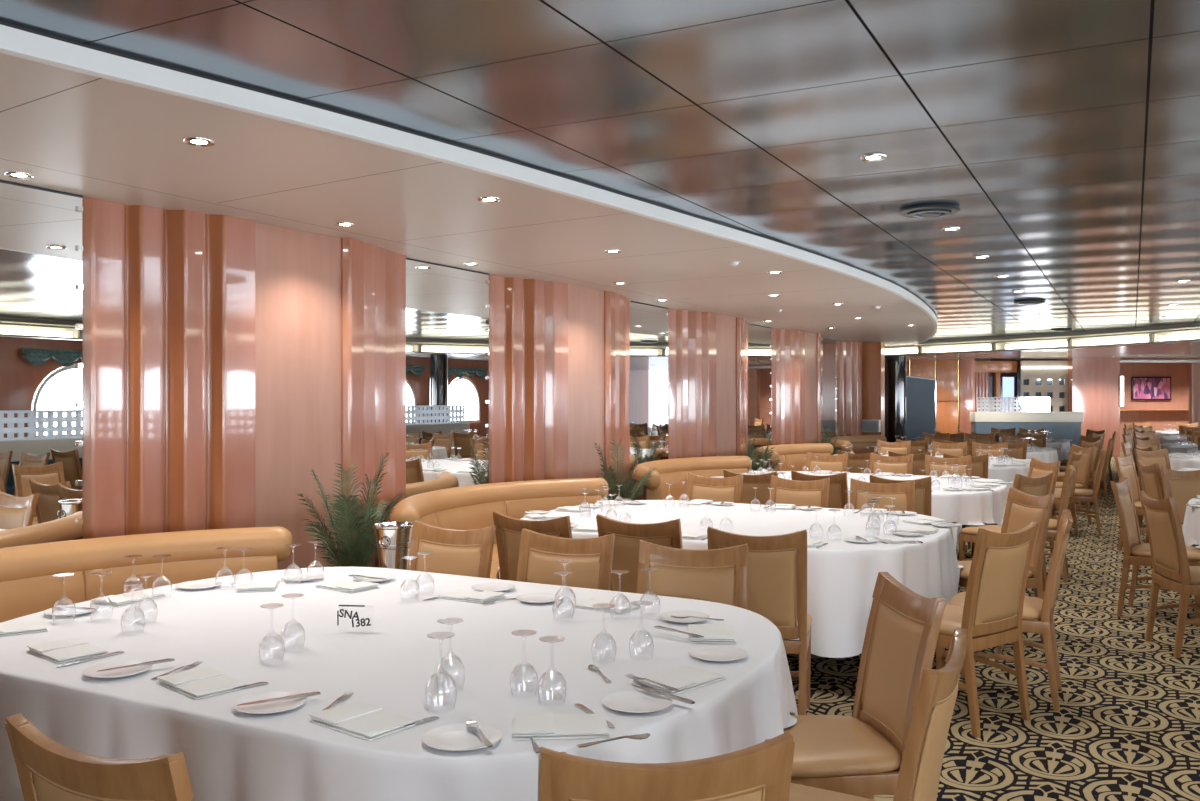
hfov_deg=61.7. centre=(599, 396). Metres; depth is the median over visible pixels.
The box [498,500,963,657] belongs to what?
tablecloth
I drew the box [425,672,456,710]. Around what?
bowl
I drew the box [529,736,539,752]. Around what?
fork
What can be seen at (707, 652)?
plate
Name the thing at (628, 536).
dining chair
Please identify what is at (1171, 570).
dining chair
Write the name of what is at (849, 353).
wall panel
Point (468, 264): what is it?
recessed light
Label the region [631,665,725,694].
napkin
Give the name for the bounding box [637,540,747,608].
dining chair
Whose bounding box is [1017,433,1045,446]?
dining chair
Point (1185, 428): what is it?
dining chair
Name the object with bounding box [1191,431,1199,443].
dining chair
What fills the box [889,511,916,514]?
plate
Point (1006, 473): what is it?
tablecloth
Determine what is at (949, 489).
plate
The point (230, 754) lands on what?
tablecloth
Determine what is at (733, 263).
recessed light
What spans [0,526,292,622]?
booth
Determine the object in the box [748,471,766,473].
napkin
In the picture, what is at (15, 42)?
trim
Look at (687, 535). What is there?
napkin
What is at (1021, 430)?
dining chair
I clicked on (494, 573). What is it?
seat cushion
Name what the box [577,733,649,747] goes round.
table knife
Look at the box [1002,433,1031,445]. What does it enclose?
dining chair
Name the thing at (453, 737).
plate
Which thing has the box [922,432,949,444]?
dining chair
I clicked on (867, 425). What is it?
upper cabinet
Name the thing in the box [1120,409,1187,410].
shelf
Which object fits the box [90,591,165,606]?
napkin
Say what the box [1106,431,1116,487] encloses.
dining chair
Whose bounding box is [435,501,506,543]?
cushion
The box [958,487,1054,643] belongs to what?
dining chair
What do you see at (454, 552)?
dining chair
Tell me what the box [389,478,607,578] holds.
booth
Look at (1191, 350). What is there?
ceiling
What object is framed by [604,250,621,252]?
recessed light
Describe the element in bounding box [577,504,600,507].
plate
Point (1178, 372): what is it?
wall
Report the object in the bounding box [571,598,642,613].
napkin
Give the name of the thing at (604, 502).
napkin
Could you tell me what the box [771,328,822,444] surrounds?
wall panel
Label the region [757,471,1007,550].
tablecloth
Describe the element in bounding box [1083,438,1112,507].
dining chair
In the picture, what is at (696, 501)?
napkin
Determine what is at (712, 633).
napkin
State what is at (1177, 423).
dining chair
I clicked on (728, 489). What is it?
dining chair
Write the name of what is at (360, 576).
table knife
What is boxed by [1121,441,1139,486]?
dining chair
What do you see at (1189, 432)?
dining chair
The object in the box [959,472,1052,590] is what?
dining chair
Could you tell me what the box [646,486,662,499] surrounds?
cushion
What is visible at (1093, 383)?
wall
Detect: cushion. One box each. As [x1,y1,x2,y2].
[0,571,85,622]
[83,555,278,600]
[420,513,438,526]
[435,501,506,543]
[490,561,498,578]
[492,544,498,560]
[505,495,601,518]
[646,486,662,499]
[660,471,686,500]
[685,468,747,481]
[769,464,780,470]
[779,455,785,470]
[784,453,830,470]
[851,443,876,453]
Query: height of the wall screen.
2.500 m
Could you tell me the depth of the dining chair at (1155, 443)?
14.67 m
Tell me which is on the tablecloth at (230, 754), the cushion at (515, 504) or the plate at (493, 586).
the plate at (493, 586)
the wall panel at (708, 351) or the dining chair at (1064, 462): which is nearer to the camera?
the wall panel at (708, 351)
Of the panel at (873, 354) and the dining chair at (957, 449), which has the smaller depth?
the dining chair at (957, 449)
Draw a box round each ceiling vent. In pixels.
[899,204,959,217]
[1014,300,1045,304]
[1050,328,1072,330]
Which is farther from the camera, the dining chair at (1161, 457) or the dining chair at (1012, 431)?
the dining chair at (1012, 431)
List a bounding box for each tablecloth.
[0,567,797,800]
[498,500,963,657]
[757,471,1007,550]
[874,445,1059,471]
[882,455,1029,492]
[915,438,1070,462]
[1156,431,1178,436]
[1160,437,1186,443]
[1160,443,1197,453]
[1169,453,1199,469]
[1182,498,1199,547]
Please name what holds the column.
on the floor
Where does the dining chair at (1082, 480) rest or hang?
on the floor
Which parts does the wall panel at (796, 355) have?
fluted panel, flat panel, fluted panel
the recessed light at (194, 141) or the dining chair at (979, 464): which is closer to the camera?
the recessed light at (194, 141)
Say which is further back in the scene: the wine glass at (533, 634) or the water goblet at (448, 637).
the wine glass at (533, 634)
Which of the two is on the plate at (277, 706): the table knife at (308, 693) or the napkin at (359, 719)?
the table knife at (308, 693)
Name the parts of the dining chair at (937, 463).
leg, rail, leg, leg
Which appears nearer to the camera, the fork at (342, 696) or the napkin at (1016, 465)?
the fork at (342, 696)
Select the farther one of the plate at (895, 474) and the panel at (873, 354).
the panel at (873, 354)
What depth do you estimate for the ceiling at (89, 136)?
5.10 m
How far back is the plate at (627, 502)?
7.53 m
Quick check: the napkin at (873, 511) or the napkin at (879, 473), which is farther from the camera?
the napkin at (879, 473)
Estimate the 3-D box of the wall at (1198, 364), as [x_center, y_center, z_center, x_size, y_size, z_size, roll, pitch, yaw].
[17.475,0.340,26.110,4.050,2.420,0.100,0,0,0]
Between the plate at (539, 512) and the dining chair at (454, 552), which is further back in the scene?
the plate at (539, 512)
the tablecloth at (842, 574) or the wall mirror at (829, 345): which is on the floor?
the wall mirror at (829, 345)
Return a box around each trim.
[0,24,936,345]
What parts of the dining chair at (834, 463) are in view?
leg, rail, leg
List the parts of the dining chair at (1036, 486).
leg, seat frame, seat, leg, rail, leg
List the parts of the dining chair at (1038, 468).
leg, rail, leg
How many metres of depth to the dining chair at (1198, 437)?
15.18 m
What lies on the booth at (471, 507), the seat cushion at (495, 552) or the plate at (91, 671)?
the seat cushion at (495, 552)
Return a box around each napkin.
[0,620,47,635]
[27,638,107,663]
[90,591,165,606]
[157,667,247,699]
[236,579,280,592]
[309,701,416,740]
[315,580,379,592]
[437,589,505,602]
[511,712,609,739]
[525,514,563,519]
[557,506,592,511]
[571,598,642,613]
[573,525,597,532]
[597,500,621,505]
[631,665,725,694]
[682,532,706,539]
[684,499,712,504]
[687,624,735,643]
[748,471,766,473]
[768,504,795,509]
[807,540,821,547]
[813,470,831,473]
[860,508,887,514]
[874,472,893,475]
[874,536,917,543]
[894,527,938,533]
[906,518,947,524]
[939,475,958,477]
[963,487,990,490]
[970,483,999,486]
[973,479,1003,482]
[1006,464,1026,466]
[1013,459,1030,461]
[1031,450,1047,451]
[1169,454,1186,456]
[1171,456,1192,457]
[1179,468,1199,469]
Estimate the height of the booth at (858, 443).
0.904 m
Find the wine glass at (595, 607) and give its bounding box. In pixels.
[591,607,615,660]
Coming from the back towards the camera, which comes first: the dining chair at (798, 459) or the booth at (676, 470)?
the dining chair at (798, 459)
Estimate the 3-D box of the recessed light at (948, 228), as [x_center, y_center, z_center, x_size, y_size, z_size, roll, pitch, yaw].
[2.209,-1.056,6.332,0.116,0.008,0.116,0,0,28]
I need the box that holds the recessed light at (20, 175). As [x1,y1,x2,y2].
[4,172,33,178]
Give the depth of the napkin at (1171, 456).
13.10 m
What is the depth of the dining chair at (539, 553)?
4.44 m
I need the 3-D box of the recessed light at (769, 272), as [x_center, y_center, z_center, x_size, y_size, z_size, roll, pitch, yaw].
[1.375,-0.978,7.895,0.116,0.008,0.116,0,0,28]
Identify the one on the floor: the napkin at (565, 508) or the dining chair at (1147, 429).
the dining chair at (1147, 429)
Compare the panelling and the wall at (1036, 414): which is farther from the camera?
the panelling
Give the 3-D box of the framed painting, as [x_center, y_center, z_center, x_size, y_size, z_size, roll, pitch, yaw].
[15.450,-0.240,28.163,1.100,0.660,0.056,0,0,0]
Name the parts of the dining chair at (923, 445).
rail, leg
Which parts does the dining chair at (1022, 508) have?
seat, seat frame, leg, rail, leg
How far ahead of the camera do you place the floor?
5.07 m
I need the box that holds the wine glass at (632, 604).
[629,604,653,656]
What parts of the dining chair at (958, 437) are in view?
rail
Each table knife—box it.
[54,605,96,610]
[57,651,123,666]
[97,659,174,671]
[231,682,268,689]
[237,692,320,705]
[348,575,386,579]
[404,716,438,726]
[553,599,562,610]
[574,703,614,727]
[634,685,694,703]
[654,626,703,636]
[894,531,926,533]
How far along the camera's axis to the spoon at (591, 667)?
2.90 m
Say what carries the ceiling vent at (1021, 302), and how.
in the ceiling at (1064, 135)
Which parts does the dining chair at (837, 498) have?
rail, leg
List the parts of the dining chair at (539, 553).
leg, rail, leg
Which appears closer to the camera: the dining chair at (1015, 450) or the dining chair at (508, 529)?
the dining chair at (508, 529)
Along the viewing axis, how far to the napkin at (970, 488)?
8.53 m
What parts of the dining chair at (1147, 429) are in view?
rail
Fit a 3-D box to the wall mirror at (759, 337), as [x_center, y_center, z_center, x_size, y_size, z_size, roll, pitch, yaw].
[2.149,0.284,13.714,0.018,2.531,1.224,0,0,28]
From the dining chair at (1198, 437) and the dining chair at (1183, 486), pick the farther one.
the dining chair at (1198, 437)
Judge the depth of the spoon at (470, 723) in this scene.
2.33 m
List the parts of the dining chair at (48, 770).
leg, leg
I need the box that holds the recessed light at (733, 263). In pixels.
[728,261,740,265]
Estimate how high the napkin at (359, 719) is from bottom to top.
0.021 m
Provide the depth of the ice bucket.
4.98 m
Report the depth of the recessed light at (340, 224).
5.70 m
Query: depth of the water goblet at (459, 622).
2.73 m
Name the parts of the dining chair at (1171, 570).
leg, rail, rail, seat frame, leg, seat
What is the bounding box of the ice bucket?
[373,522,412,569]
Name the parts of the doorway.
fluted post, fluted post, fluted post, fluted post, pale panel, door post, door frame, door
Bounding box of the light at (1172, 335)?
[885,323,1199,355]
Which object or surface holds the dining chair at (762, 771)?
on the floor
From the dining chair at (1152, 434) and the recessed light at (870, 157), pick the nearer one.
the recessed light at (870, 157)
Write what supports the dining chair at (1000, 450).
on the floor
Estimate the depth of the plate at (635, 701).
2.60 m
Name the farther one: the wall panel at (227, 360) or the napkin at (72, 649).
the wall panel at (227, 360)
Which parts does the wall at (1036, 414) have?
panel, lit panel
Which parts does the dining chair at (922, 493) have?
rail, leg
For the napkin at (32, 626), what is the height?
0.021 m
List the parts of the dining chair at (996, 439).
rail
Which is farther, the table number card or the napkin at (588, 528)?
the napkin at (588, 528)
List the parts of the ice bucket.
ring handle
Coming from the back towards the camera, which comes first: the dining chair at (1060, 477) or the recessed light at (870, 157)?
the dining chair at (1060, 477)
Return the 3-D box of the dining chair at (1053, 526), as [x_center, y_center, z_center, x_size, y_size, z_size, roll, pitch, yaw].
[3.776,1.073,8.682,0.600,0.954,0.472,0,0,26]
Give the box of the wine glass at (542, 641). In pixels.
[538,641,565,703]
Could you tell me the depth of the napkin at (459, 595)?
3.95 m
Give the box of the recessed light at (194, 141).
[183,137,214,146]
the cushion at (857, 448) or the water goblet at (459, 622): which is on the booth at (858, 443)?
the cushion at (857, 448)
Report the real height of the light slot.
0.800 m
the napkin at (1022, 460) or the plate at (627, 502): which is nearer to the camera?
the plate at (627, 502)
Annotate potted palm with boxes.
[298,451,403,566]
[595,439,655,500]
[734,432,778,471]
[817,425,843,454]
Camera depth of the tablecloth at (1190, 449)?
15.88 m
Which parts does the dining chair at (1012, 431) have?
rail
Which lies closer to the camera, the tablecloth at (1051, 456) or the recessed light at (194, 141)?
the recessed light at (194, 141)
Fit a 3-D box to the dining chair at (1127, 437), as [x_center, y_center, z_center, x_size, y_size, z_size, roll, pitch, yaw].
[8.786,1.073,16.213,0.600,0.954,0.472,0,0,40]
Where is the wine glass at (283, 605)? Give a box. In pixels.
[259,605,284,660]
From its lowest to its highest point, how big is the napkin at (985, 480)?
0.021 m
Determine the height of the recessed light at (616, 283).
0.008 m
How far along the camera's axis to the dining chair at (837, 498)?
8.02 m
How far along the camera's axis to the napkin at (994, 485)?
8.94 m
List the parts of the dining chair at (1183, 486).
leg, rail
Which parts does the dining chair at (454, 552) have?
leg, rail, leg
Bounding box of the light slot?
[1119,376,1123,406]
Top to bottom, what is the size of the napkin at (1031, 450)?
0.021 m
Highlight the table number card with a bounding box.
[337,605,370,626]
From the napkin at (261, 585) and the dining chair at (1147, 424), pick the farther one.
the dining chair at (1147, 424)
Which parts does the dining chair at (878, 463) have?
leg, rail, leg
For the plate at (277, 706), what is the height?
0.012 m
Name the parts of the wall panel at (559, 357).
fluted panel, flat panel, fluted panel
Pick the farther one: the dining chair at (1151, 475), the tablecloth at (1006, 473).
the tablecloth at (1006, 473)
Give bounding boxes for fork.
[151,661,201,679]
[323,692,353,709]
[480,598,515,603]
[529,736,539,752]
[625,674,678,690]
[670,616,723,620]
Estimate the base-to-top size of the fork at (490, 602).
0.009 m
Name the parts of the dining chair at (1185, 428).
rail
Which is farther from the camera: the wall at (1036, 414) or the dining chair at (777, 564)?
the wall at (1036, 414)
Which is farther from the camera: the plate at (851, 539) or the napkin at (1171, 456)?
the napkin at (1171, 456)
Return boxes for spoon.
[466,720,492,746]
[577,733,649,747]
[588,664,611,682]
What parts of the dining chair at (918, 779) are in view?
seat, leg, rail, leg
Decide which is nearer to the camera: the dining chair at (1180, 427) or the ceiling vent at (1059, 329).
the ceiling vent at (1059, 329)
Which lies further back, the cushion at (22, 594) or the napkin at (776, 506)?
the napkin at (776, 506)
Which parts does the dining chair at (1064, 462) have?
rail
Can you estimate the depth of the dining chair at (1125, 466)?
10.30 m
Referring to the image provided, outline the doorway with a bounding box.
[975,361,1016,411]
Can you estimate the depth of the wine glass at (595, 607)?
3.03 m
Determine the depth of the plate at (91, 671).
2.90 m
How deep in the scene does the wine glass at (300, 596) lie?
3.19 m
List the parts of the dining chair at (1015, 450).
rail, leg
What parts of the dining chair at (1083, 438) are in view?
seat, rail, leg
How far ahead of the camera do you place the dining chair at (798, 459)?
13.70 m
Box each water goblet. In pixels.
[425,637,456,710]
[436,622,464,690]
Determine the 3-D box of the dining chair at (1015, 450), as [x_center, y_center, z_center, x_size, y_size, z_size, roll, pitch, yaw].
[5.603,1.073,13.888,0.472,0.954,0.600,0,0,12]
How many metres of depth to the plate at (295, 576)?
4.40 m
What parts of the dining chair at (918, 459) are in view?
rail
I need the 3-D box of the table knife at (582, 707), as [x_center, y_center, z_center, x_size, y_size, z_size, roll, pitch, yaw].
[-0.013,0.794,2.508,0.019,0.006,0.210,0,0,-27]
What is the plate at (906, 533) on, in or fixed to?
on the tablecloth at (842, 574)
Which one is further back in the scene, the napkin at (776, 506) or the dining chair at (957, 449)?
the dining chair at (957, 449)
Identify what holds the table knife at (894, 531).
on the plate at (906, 533)
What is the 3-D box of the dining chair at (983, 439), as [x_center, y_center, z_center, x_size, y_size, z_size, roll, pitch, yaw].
[6.166,1.073,16.394,0.472,0.954,0.600,0,0,28]
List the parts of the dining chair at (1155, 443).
rail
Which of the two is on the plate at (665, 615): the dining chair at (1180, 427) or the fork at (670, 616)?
the fork at (670, 616)
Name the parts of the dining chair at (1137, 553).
rail, leg, leg, rail, seat frame, seat, leg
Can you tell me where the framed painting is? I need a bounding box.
[1131,377,1170,399]
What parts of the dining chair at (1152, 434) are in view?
rail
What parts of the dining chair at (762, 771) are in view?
leg, leg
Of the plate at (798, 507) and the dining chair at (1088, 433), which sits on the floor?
the dining chair at (1088, 433)
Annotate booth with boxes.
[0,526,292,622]
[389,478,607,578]
[631,456,751,500]
[751,443,833,471]
[824,435,885,453]
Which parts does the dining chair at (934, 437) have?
rail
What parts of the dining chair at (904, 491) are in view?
leg, rail, leg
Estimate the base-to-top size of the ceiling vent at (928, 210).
0.035 m
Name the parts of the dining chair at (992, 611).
leg, seat, leg, seat frame, rail, rail, leg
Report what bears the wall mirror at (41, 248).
on the floor
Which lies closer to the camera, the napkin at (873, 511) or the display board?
the napkin at (873, 511)
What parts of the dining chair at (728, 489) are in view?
leg, rail, leg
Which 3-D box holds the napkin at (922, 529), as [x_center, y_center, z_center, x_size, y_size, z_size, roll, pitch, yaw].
[1.874,0.787,5.956,0.231,0.021,0.151,0,0,31]
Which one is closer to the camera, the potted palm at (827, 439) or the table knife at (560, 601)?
the table knife at (560, 601)
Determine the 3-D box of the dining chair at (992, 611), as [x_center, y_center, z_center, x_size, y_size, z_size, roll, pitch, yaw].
[1.747,1.073,4.891,0.472,0.954,0.600,0,0,-36]
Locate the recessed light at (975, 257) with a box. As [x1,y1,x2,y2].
[973,256,988,258]
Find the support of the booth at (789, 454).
on the floor
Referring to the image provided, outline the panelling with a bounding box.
[909,359,972,436]
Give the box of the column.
[885,356,905,442]
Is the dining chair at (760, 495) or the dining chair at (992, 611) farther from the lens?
the dining chair at (760, 495)
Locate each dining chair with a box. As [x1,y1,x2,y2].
[5,713,193,800]
[407,520,495,577]
[493,511,571,580]
[516,528,614,590]
[537,732,794,800]
[596,514,682,592]
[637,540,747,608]
[686,472,742,502]
[707,526,811,714]
[723,470,777,504]
[769,475,829,507]
[783,572,945,798]
[789,628,966,800]
[791,470,848,508]
[806,452,847,471]
[838,450,878,472]
[850,478,914,511]
[869,453,912,473]
[870,475,931,515]
[877,440,910,454]
[888,451,930,474]
[896,439,928,453]
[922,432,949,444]
[925,454,974,555]
[932,441,966,456]
[935,521,1038,737]
[936,432,963,441]
[941,439,974,456]
[943,453,988,478]
[948,509,1072,710]
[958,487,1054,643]
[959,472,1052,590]
[965,433,994,443]
[971,432,998,441]
[972,442,1007,457]
[983,458,1059,557]
[991,427,1015,436]
[992,441,1026,458]
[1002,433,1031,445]
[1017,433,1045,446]
[1019,428,1043,434]
[1045,465,1074,582]
[1052,449,1105,535]
[1052,450,1082,539]
[1055,444,1094,523]
[1056,440,1100,508]
[1059,435,1101,498]
[1060,432,1104,488]
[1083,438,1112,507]
[1086,429,1105,481]
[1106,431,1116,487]
[1111,477,1199,625]
[1114,454,1146,550]
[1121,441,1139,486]
[1122,433,1137,469]
[1123,428,1135,448]
[1124,423,1133,435]
[1133,422,1149,426]
[1133,426,1152,432]
[1133,431,1156,476]
[1133,436,1150,476]
[1134,448,1170,531]
[1135,438,1160,450]
[1135,445,1153,450]
[1138,460,1198,545]
[1138,490,1199,657]
[1160,467,1199,528]
[1176,422,1197,430]
[1179,425,1199,436]
[1183,426,1199,436]
[1187,430,1191,443]
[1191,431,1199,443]
[1198,437,1199,452]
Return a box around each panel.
[82,198,405,569]
[489,274,629,499]
[668,309,747,458]
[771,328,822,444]
[837,341,861,435]
[862,342,884,435]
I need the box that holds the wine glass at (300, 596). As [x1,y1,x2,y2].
[280,596,304,647]
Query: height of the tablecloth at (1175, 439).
0.532 m
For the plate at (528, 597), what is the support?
on the tablecloth at (230, 754)
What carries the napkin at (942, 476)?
on the tablecloth at (964, 507)
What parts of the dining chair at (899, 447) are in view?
leg, rail, leg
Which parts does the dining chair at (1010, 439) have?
rail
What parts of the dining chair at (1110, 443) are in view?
leg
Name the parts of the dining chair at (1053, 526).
seat frame, seat, leg, leg, rail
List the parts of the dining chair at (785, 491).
leg, rail, leg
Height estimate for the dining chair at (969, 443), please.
0.954 m
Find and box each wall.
[906,358,974,411]
[970,397,1082,445]
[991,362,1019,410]
[1046,358,1119,456]
[1120,363,1187,451]
[1197,363,1199,426]
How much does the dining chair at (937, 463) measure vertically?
0.954 m
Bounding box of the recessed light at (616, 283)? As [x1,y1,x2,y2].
[613,282,626,284]
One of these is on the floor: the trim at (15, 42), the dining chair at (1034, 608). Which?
the dining chair at (1034, 608)
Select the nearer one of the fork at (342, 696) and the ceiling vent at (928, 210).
the fork at (342, 696)
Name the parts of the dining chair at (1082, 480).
seat, rail, leg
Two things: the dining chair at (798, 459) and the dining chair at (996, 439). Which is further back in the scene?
the dining chair at (996, 439)
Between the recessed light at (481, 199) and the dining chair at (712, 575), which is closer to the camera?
the dining chair at (712, 575)
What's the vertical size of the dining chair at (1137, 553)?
0.954 m
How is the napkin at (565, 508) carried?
on the tablecloth at (842, 574)
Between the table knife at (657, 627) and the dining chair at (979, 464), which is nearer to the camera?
the table knife at (657, 627)
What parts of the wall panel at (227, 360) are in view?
fluted panel, flat panel, fluted panel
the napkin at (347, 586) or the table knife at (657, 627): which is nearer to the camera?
the table knife at (657, 627)
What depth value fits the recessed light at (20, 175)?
4.44 m
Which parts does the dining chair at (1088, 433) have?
rail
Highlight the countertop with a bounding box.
[970,412,1082,421]
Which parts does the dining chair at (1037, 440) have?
rail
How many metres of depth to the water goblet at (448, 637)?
2.57 m
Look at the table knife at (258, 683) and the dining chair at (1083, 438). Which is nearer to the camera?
the table knife at (258, 683)
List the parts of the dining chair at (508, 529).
leg, rail, leg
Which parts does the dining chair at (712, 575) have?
leg, rail, leg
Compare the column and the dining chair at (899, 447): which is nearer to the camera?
the dining chair at (899, 447)
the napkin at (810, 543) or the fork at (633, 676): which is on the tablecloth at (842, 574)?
the napkin at (810, 543)
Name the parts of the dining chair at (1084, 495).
seat, seat frame, leg, leg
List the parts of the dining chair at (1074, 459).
seat, seat frame, leg, rail, leg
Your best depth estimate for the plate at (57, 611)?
3.70 m
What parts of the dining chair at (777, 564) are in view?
leg, rail, rail, seat frame, seat, leg, leg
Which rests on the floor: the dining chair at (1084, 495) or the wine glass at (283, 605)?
the dining chair at (1084, 495)
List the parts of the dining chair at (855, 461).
rail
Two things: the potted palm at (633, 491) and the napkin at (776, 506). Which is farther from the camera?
the potted palm at (633, 491)
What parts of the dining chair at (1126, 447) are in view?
leg, rail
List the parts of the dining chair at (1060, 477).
seat, seat frame, leg, rail, leg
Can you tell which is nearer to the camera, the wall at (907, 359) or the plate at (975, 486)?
the plate at (975, 486)
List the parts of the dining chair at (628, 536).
leg, rail, leg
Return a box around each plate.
[44,604,98,615]
[83,660,152,677]
[175,580,221,589]
[232,691,306,713]
[281,573,323,580]
[353,573,394,581]
[422,723,501,750]
[471,582,514,591]
[516,593,561,602]
[524,510,549,514]
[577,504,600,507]
[602,690,671,712]
[623,501,646,503]
[659,611,709,622]
[688,645,747,660]
[711,502,734,504]
[796,506,821,509]
[844,537,877,542]
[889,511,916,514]
[891,531,923,535]
[895,474,912,475]
[930,522,960,526]
[942,488,963,490]
[961,476,979,477]
[971,485,991,487]
[994,481,1013,483]
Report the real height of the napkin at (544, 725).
0.021 m
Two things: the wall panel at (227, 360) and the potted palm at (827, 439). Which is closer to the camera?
the wall panel at (227, 360)
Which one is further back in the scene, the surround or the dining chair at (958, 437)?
the surround
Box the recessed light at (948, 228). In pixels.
[941,227,959,230]
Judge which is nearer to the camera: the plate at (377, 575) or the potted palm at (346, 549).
the plate at (377, 575)
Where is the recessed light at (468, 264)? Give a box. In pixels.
[463,263,478,265]
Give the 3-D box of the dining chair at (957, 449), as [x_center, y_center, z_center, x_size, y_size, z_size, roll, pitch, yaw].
[4.611,1.073,13.325,0.472,0.954,0.600,0,0,24]
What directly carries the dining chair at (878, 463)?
on the floor
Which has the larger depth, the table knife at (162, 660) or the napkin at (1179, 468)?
the napkin at (1179, 468)
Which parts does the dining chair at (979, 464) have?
rail, leg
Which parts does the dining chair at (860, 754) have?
seat, seat frame, leg, rail, rail, leg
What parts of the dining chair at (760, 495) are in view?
rail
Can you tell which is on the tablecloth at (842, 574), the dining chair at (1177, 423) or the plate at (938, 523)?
the plate at (938, 523)
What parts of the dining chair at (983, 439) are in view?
rail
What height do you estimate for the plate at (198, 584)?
0.012 m
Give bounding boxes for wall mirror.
[0,180,82,547]
[406,258,489,497]
[630,301,668,489]
[748,323,771,470]
[823,338,836,442]
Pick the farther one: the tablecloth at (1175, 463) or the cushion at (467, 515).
the tablecloth at (1175, 463)
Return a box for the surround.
[1120,360,1199,423]
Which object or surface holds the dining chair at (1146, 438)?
on the floor
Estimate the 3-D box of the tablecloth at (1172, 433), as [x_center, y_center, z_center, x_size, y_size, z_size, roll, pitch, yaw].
[13.407,1.064,22.198,2.323,0.532,2.077,0,0,28]
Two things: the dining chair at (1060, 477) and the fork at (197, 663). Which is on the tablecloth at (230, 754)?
the fork at (197, 663)
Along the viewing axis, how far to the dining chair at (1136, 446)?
12.15 m
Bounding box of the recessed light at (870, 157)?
[860,154,886,161]
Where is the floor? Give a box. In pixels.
[786,452,1199,800]
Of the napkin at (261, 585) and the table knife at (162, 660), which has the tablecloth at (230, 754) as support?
the napkin at (261, 585)
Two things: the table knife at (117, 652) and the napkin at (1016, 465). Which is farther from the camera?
the napkin at (1016, 465)
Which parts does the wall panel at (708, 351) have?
fluted panel, flat panel, fluted panel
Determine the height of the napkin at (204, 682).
0.021 m
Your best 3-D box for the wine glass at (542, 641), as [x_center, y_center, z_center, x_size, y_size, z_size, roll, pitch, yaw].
[-0.125,0.714,2.618,0.075,0.168,0.076,0,0,-2]
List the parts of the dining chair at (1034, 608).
leg, seat, seat frame, rail, leg, leg, rail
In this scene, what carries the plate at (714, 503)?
on the tablecloth at (842, 574)
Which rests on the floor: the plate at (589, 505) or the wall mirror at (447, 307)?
the wall mirror at (447, 307)
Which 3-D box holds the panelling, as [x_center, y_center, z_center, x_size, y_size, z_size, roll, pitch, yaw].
[8.800,0.290,25.964,1.640,2.520,0.068,0,0,0]
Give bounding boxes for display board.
[906,376,935,441]
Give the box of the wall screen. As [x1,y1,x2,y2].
[1018,361,1067,411]
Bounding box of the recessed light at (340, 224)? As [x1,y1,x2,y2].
[335,222,355,226]
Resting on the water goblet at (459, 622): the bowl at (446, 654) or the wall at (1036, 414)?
the bowl at (446, 654)
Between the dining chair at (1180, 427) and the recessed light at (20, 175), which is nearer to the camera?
the recessed light at (20, 175)
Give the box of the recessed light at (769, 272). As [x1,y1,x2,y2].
[767,271,781,273]
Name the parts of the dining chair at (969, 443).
rail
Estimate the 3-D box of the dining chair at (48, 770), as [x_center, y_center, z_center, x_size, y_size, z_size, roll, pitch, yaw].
[-0.780,1.073,2.014,0.472,0.954,0.600,0,0,28]
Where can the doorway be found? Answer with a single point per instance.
(1003, 386)
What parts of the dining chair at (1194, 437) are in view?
leg, rail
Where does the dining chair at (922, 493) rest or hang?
on the floor
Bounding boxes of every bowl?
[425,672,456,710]
[436,654,464,690]
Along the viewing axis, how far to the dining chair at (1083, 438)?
15.33 m
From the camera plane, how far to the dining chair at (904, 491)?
7.26 m
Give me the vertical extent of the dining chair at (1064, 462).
0.954 m
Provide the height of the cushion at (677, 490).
0.375 m
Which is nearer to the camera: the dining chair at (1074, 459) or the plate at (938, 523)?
the plate at (938, 523)
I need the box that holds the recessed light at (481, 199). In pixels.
[477,197,500,202]
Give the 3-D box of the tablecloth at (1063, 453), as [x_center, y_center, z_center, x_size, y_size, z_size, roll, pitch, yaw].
[7.253,1.064,18.653,2.786,0.532,2.226,0,0,28]
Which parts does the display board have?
post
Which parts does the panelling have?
veneer panel, veneer panel, veneer panel, corner post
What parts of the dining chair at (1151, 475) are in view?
leg, rail, leg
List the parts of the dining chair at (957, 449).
leg, rail, leg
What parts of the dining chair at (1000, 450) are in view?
leg, rail, leg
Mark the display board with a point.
(920, 392)
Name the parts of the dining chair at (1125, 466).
leg, rail, leg, seat, seat frame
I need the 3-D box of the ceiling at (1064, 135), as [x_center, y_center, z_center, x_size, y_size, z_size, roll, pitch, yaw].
[5.988,-1.060,13.236,16.200,0.001,39.000,0,0,28]
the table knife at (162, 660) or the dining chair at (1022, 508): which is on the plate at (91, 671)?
the table knife at (162, 660)
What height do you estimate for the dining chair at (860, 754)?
0.954 m
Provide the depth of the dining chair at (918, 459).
11.02 m
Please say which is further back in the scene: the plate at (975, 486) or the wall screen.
the wall screen
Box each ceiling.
[0,0,1199,340]
[0,53,933,346]
[906,327,1199,361]
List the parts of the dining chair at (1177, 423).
rail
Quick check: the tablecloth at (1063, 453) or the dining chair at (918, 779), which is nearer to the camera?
the dining chair at (918, 779)
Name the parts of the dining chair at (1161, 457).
leg, rail, leg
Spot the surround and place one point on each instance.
(1192, 364)
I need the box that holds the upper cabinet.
[862,420,880,431]
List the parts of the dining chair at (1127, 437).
rail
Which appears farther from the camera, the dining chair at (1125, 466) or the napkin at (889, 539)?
the dining chair at (1125, 466)
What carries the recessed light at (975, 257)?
in the ceiling at (1064, 135)
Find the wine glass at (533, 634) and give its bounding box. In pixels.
[510,634,537,695]
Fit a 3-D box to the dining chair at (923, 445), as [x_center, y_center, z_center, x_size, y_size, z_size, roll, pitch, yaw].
[4.572,1.073,14.476,0.472,0.954,0.600,0,0,33]

